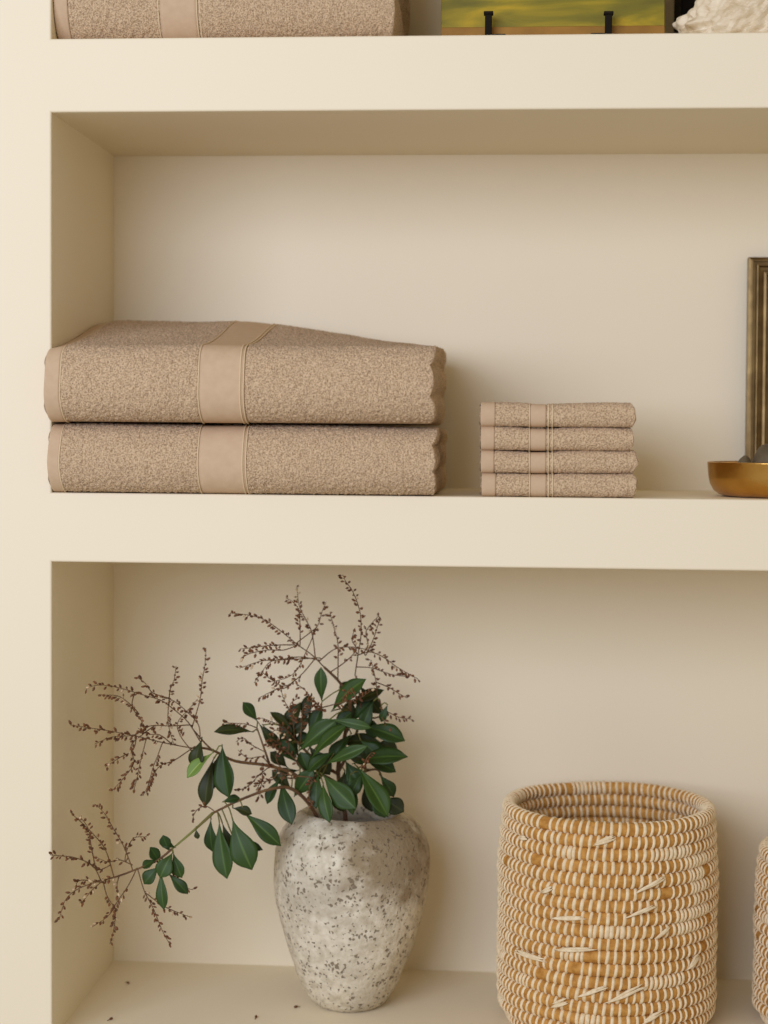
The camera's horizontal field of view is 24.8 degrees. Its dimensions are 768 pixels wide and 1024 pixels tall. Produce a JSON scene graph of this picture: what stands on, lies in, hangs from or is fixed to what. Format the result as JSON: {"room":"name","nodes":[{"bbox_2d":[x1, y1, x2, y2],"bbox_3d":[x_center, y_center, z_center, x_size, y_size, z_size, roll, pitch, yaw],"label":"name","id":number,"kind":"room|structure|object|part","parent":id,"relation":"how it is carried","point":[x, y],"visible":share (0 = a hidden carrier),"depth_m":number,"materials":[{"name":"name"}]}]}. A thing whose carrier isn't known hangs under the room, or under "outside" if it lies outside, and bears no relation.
{"room":"bathroom","nodes":[
{"label":"bathroom","id":0,"kind":"room"},
{"bbox_2d":[0,0,113,1023],"bbox_3d":[-0.706,-0.154,2.030,0.750,1.960,0.365,1,3,4],"label":"wall","id":1,"kind":"structure","parent":0,"point":[57,184],"depth_m":1.84,"materials":[{"name":"beige paint"}]},
{"bbox_2d":[65,961,764,1023],"bbox_3d":[0.421,0.700,1.943,1.536,0.278,0.285,1,3,4],"label":"shelf","id":2,"kind":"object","parent":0,"point":[156,992],"depth_m":2.00,"materials":[{"name":"beige paint"}]},
{"bbox_2d":[273,803,429,1011],"bbox_3d":[-0.036,0.446,1.981,0.176,0.219,0.176,1,3,4],"label":"vase","id":3,"kind":"object","parent":2,"relation":"on","point":[351,895],"visible":0.91,"depth_m":1.92,"materials":[{"name":"stone"}]},
{"bbox_2d":[68,647,297,805],"bbox_3d":[-0.195,0.261,1.918,0.301,0.218,0.074,0,3,-14],"label":"leafy branch","id":4,"kind":"object","parent":3,"relation":"in","point":[219,775],"visible":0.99,"depth_m":1.90,"materials":[{"name":"green plant"}]},
{"bbox_3d":[-0.131,0.300,1.942,0.168,0.138,0.026,-1,3,-27],"label":"stem","id":5,"kind":"part","parent":4,"relation":"part of","materials":[{"name":"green plant"}]},
{"bbox_2d":[48,785,318,947],"bbox_3d":[-0.204,0.382,1.894,0.321,0.161,0.069,0,3,-20],"label":"leafy branch","id":6,"kind":"object","parent":3,"relation":"in","point":[238,847],"visible":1,"depth_m":1.88,"materials":[{"name":"green plant"}]},
{"bbox_3d":[-0.176,0.348,1.909,0.262,0.093,0.034,-1,3,-25],"label":"stem","id":7,"kind":"part","parent":6,"relation":"part of","materials":[{"name":"green plant"}]},
{"bbox_2d":[228,575,419,824],"bbox_3d":[-0.064,0.220,1.940,0.207,0.309,0.104,1,3,4],"label":"leafy branch","id":8,"kind":"object","parent":3,"relation":"in","point":[363,749],"visible":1,"depth_m":1.93,"materials":[{"name":"green plant"}]},
{"bbox_3d":[-0.063,0.274,1.944,0.133,0.203,0.072,0,3,-15],"label":"stem","id":9,"kind":"part","parent":8,"relation":"part of","materials":[{"name":"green plant"}]},
{"bbox_2d":[496,781,719,1023],"bbox_3d":[0.246,0.439,1.936,0.245,0.245,0.246,1,3,10],"label":"woven basket","id":10,"kind":"object","parent":2,"relation":"on","point":[608,897],"visible":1,"depth_m":1.84,"materials":[{"name":"beige wicker"}]},
{"bbox_2d":[751,836,767,1023],"bbox_3d":[0.512,0.466,1.923,0.218,0.198,0.218,1,3,4],"label":"woven basket","id":11,"kind":"object","parent":2,"relation":"on","point":[759,998],"visible":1,"depth_m":1.91,"materials":[{"name":"beige wicker"}]},
{"bbox_2d":[113,0,767,979],"bbox_3d":[0.441,-0.148,2.088,1.530,1.960,0.080,1,3,4],"label":"wall","id":12,"kind":"structure","parent":0,"point":[547,278],"depth_m":2.08,"materials":[{"name":"beige paint"}]},
{"bbox_2d":[49,33,767,155],"bbox_3d":[0.430,-0.449,1.893,1.536,0.075,0.285,1,3,4],"label":"shelf","id":13,"kind":"object","parent":12,"relation":"attached to","point":[662,93],"depth_m":1.79,"materials":[{"name":"beige paint"}]},
{"bbox_2d":[54,0,409,38],"bbox_3d":[-0.155,-0.563,1.925,0.358,0.144,0.270,1,3,4],"label":"bath towel","id":14,"kind":"object","parent":13,"relation":"on","point":[74,19],"visible":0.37,"depth_m":1.80,"materials":[{"name":"beige fabric"}]},
{"bbox_2d":[484,11,613,34],"bbox_3d":[0.175,-0.506,1.878,0.135,0.038,0.107,1,3,4],"label":"easel","id":15,"kind":"object","parent":13,"relation":"on","point":[488,15],"visible":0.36,"depth_m":1.83,"materials":[{"name":"black metal"}]},
{"bbox_2d":[441,0,664,35],"bbox_3d":[0.180,-0.605,1.861,0.235,0.219,0.052,1,3,4],"label":"painting","id":16,"kind":"object","parent":15,"relation":"on","point":[458,17],"visible":0.66,"depth_m":1.84,"materials":[{"name":"green wood"}]},
{"bbox_2d":[674,0,695,32],"bbox_3d":[0.411,-0.593,1.970,0.162,0.205,0.092,1,3,4],"label":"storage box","id":17,"kind":"object","parent":13,"relation":"on","point":[681,7],"visible":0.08,"depth_m":1.93,"materials":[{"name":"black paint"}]},
{"bbox_2d":[672,0,767,32],"bbox_3d":[0.407,-0.540,1.826,0.208,0.111,0.118,1,3,4],"label":"rock","id":18,"kind":"object","parent":13,"relation":"on","point":[707,16],"visible":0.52,"depth_m":1.78,"materials":[{"name":"white stone"}]},
{"bbox_2d":[49,488,767,570],"bbox_3d":[0.426,0.018,1.913,1.536,0.072,0.285,1,3,4],"label":"shelf","id":19,"kind":"object","parent":12,"relation":"attached to","point":[450,527],"depth_m":1.80,"materials":[{"name":"beige paint"}]},
{"bbox_2d":[47,422,447,494],"bbox_3d":[-0.136,-0.060,1.930,0.405,0.074,0.286,1,3,4],"label":"bath towel","id":20,"kind":"object","parent":19,"relation":"on","point":[81,457],"visible":1,"depth_m":1.79,"materials":[{"name":"beige fabric"}]},
{"bbox_2d":[44,320,446,424],"bbox_3d":[-0.137,-0.157,1.920,0.402,0.121,0.302,1,3,4],"label":"bath towel","id":21,"kind":"object","parent":20,"relation":"on","point":[118,371],"visible":1,"depth_m":1.78,"materials":[{"name":"beige fabric"}]},
{"bbox_2d":[480,472,637,497],"bbox_3d":[0.186,-0.030,1.863,0.161,0.027,0.154,1,3,6],"label":"cloth","id":22,"kind":"object","parent":19,"relation":"on","point":[494,484],"visible":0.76,"depth_m":1.79,"materials":[{"name":"beige fabric"}]},
{"bbox_2d":[479,450,638,473],"bbox_3d":[0.184,-0.054,1.865,0.163,0.026,0.154,1,3,4],"label":"cloth","id":23,"kind":"object","parent":22,"relation":"on","point":[491,461],"visible":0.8,"depth_m":1.79,"materials":[{"name":"beige fabric"}]},
{"bbox_2d":[479,426,633,451],"bbox_3d":[0.182,-0.078,1.865,0.159,0.027,0.154,1,3,4],"label":"cloth","id":24,"kind":"object","parent":23,"relation":"on","point":[551,439],"visible":0.92,"depth_m":1.79,"materials":[{"name":"beige fabric"}]},
{"bbox_2d":[479,402,635,427],"bbox_3d":[0.184,-0.103,1.861,0.160,0.028,0.154,1,3,5],"label":"cloth","id":25,"kind":"object","parent":24,"relation":"on","point":[510,414],"visible":0.88,"depth_m":1.79,"materials":[{"name":"beige fabric"}]},
{"bbox_2d":[707,461,767,497],"bbox_3d":[0.428,-0.035,1.858,0.168,0.037,0.168,1,3,4],"label":"brass bowl","id":26,"kind":"object","parent":19,"relation":"on","point":[727,478],"visible":0.98,"depth_m":1.81,"materials":[{"name":"gold metal"}]},
{"bbox_2d":[738,455,751,462],"bbox_3d":[0.381,-0.040,1.851,0.018,0.040,0.024,1,3,4],"label":"stone","id":27,"kind":"object","parent":26,"relation":"in","point":[745,459],"visible":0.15,"depth_m":1.84,"materials":[{"name":"grey stone"}]},
{"bbox_2d":[751,444,767,462],"bbox_3d":[0.411,-0.047,1.862,0.042,0.052,0.054,1,3,4],"label":"stone","id":28,"kind":"object","parent":26,"relation":"in","point":[761,456],"visible":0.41,"depth_m":1.85,"materials":[{"name":"grey stone"}]},
{"bbox_2d":[745,257,767,460],"bbox_3d":[0.525,-0.158,2.022,0.210,0.272,0.025,1,3,4],"label":"picture frame","id":29,"kind":"object","parent":19,"relation":"on","point":[756,410],"visible":0.67,"depth_m":2.02,"materials":[{"name":"gold metal"}]}
]}

